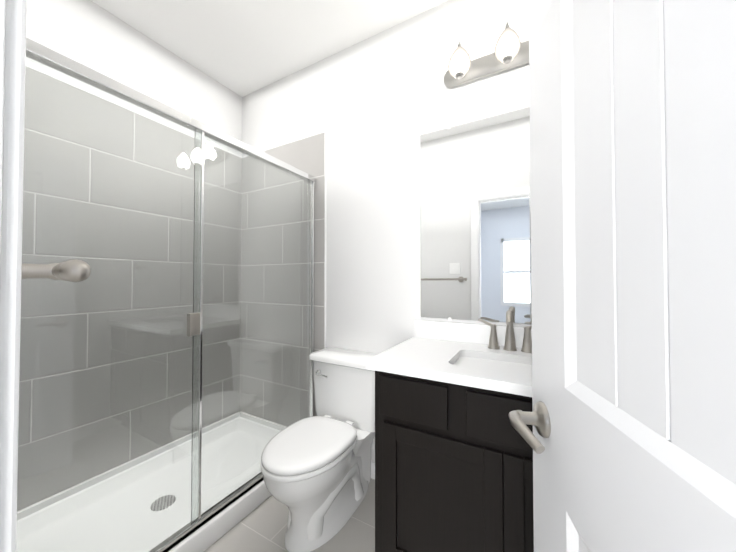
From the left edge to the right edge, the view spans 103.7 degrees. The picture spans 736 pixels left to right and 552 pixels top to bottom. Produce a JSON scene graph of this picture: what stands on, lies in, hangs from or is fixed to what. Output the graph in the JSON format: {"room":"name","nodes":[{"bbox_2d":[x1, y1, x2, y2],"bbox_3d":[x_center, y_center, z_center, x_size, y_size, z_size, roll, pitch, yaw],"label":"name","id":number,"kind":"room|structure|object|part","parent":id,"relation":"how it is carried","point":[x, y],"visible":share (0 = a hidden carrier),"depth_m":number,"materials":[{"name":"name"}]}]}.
{"room":"bathroom","nodes":[
{"label":"bathroom","id":0,"kind":"room"},
{"bbox_2d":[26,0,241,140],"bbox_3d":[-1.503,-0.140,1.807,0.120,2.800,1.780,-1,-1,29],"label":"wall","id":1,"kind":"structure","parent":0,"point":[93,36],"depth_m":1.78,"materials":[{"name":"white paint"}]},
{"bbox_2d":[91,0,448,96],"bbox_3d":[-0.347,-1.600,1.184,2.770,0.100,1.780,-1,-1,29],"label":"ceiling","id":2,"kind":"structure","parent":0,"point":[242,48],"depth_m":1.80,"materials":[{"name":"white paint"}]},
{"bbox_2d":[204,478,374,551],"bbox_3d":[-0.347,1.299,1.137,2.770,0.100,1.780,-1,-1,29],"label":"floor","id":3,"kind":"structure","parent":0,"point":[261,527],"depth_m":1.41,"materials":[{"name":"tile"}]},
{"bbox_2d":[16,37,315,551],"bbox_3d":[-1.087,0.273,1.567,0.827,1.966,1.534,-1,-1,29],"label":"shower","id":4,"kind":"object","parent":3,"relation":"on","point":[166,378],"visible":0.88,"depth_m":1.15,"materials":[{"name":"clear glass"}]},
{"bbox_3d":[-0.946,0.215,1.034,0.006,1.805,0.705,-1,-1,29],"label":"glass","id":5,"kind":"part","parent":4,"relation":"part of","materials":[{"name":"clear glass"}]},
{"bbox_3d":[-0.778,0.217,1.300,0.026,0.100,0.056,-1,-1,29],"label":"rail pull","id":6,"kind":"part","parent":4,"relation":"part of","materials":[{"name":"silver metal"}]},
{"bbox_3d":[-0.609,0.226,1.685,0.006,1.805,0.810,-1,-1,29],"label":"glass","id":7,"kind":"part","parent":4,"relation":"part of","materials":[{"name":"clear glass"}]},
{"bbox_2d":[260,348,377,551],"bbox_3d":[-0.220,0.871,1.526,0.528,0.786,0.742,-1,-1,29],"label":"toilet","id":8,"kind":"object","parent":3,"relation":"on","point":[316,471],"visible":0.96,"depth_m":1.44,"materials":[{"name":"white ceramic"}]},
{"bbox_3d":[-0.292,0.847,1.426,0.384,0.022,0.497,-1,-1,29],"label":"seat","id":9,"kind":"part","parent":8,"relation":"part of","materials":[{"name":"white ceramic"}]},
{"bbox_3d":[-0.287,0.829,1.436,0.380,0.055,0.512,-1,-1,29],"label":"lid","id":10,"kind":"part","parent":8,"relation":"part of","materials":[{"name":"white ceramic"}]},
{"bbox_3d":[-0.276,0.585,1.732,0.097,0.034,0.029,-1,-1,29],"label":"handle","id":11,"kind":"part","parent":8,"relation":"part of","materials":[{"name":"silver metal"}]},
{"bbox_3d":[-0.107,0.673,1.760,0.500,0.384,0.224,-1,-1,29],"label":"tank","id":12,"kind":"part","parent":8,"relation":"part of","materials":[{"name":"white ceramic"}]},
{"bbox_2d":[366,310,533,551],"bbox_3d":[0.561,0.703,1.189,0.983,1.095,0.575,-1,-1,29],"label":"bathroom vanity","id":13,"kind":"object","parent":3,"relation":"on","point":[453,460],"visible":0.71,"depth_m":1.07,"materials":[{"name":"brown wood"}]},
{"bbox_3d":[0.441,0.479,0.965,0.897,0.155,0.019,-1,-1,29],"label":"drawer","id":14,"kind":"part","parent":13,"relation":"part of","materials":[{"name":"brown wood"}]},
{"bbox_3d":[0.449,0.854,0.954,0.884,0.535,0.019,-1,-1,29],"label":"door","id":15,"kind":"part","parent":13,"relation":"part of","materials":[{"name":"brown wood"}]},
{"bbox_2d":[478,310,531,352],"bbox_3d":[0.656,0.253,1.338,0.297,0.190,0.146,-1,-1,29],"label":"faucet","id":16,"kind":"object","parent":13,"relation":"on","point":[510,345],"depth_m":1.35,"materials":[{"name":"silver metal"}]},
{"bbox_2d":[242,0,531,461],"bbox_3d":[0.111,-0.139,1.856,2.650,2.800,0.120,-1,-1,29],"label":"wall","id":17,"kind":"structure","parent":0,"point":[376,106],"depth_m":1.80,"materials":[{"name":"white paint"}]},
{"bbox_2d":[263,132,324,415],"bbox_3d":[-0.685,0.131,2.223,0.882,2.272,0.008,-1,-1,29],"label":"wall tile","id":18,"kind":"structure","parent":17,"relation":"attached to","point":[307,155],"depth_m":2.04,"materials":[{"name":"grey tile"}]},
{"bbox_2d":[262,130,326,348],"bbox_3d":[-0.672,0.076,2.215,0.869,2.180,0.009,-1,-1,29],"label":"tile trim","id":19,"kind":"structure","parent":17,"relation":"attached to","point":[325,131],"depth_m":1.99,"materials":[{"name":"white paint"}]},
{"bbox_2d":[371,461,374,478],"bbox_3d":[-0.008,1.211,1.823,0.674,0.100,0.014,-1,-1,29],"label":"baseboard","id":20,"kind":"structure","parent":17,"relation":"attached to","point":[372,470],"depth_m":1.78,"materials":[{"name":"white paint"}]},
{"bbox_2d":[420,107,531,323],"bbox_3d":[0.705,-0.297,1.450,0.915,1.078,0.008,-1,-1,29],"label":"mirror","id":21,"kind":"object","parent":17,"relation":"attached to","point":[475,222],"visible":0.52,"depth_m":1.52,"materials":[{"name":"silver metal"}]},
{"bbox_2d":[444,22,528,87],"bbox_3d":[0.671,-1.104,1.388,0.650,0.194,0.171,-1,-1,29],"label":"sconce","id":22,"kind":"object","parent":17,"relation":"attached to","point":[511,51],"visible":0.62,"depth_m":1.44,"materials":[{"name":"grey metal"}]},
{"bbox_3d":[0.657,-1.096,1.362,0.552,0.150,0.112,-1,-1,29],"label":"lamp shade","id":23,"kind":"part","parent":22,"relation":"part of","materials":[{"name":"white glass"}]},
{"bbox_3d":[-1.130,-0.159,0.648,1.662,2.800,0.120,-1,-1,29],"label":"wall","id":24,"kind":"structure","parent":0,"visible":0},
{"bbox_2d":[21,259,90,281],"bbox_3d":[-0.751,-0.005,0.561,0.756,0.060,0.100,-1,-1,29],"label":"towel rail","id":25,"kind":"object","parent":24,"relation":"attached to","point":[74,270],"visible":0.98,"depth_m":0.41,"materials":[{"name":"silver metal"}]},
{"bbox_3d":[-0.079,-1.202,0.077,0.746,0.732,0.120,-1,-1,29],"label":"wall","id":26,"kind":"structure","parent":0,"visible":0},
{"bbox_2d":[0,0,26,551],"bbox_3d":[-0.079,0.169,0.055,0.860,2.125,0.150,-1,-1,29],"label":"door frame","id":27,"kind":"structure","parent":26,"relation":"attached to","point":[12,172],"depth_m":0.29,"materials":[{"name":"white paint"}]},
{"bbox_2d":[508,0,735,551],"bbox_3d":[0.310,0.211,0.288,0.173,2.030,0.706,0,-1,11],"label":"door","id":28,"kind":"structure","parent":26,"relation":"in","point":[630,440],"depth_m":0.34,"materials":[{"name":"white paint"}]},
{"bbox_3d":[0.363,0.285,0.552,0.173,0.066,0.167,0,-1,11],"label":"handle","id":29,"kind":"part","parent":28,"relation":"part of","materials":[{"name":"silver metal"}]}
]}

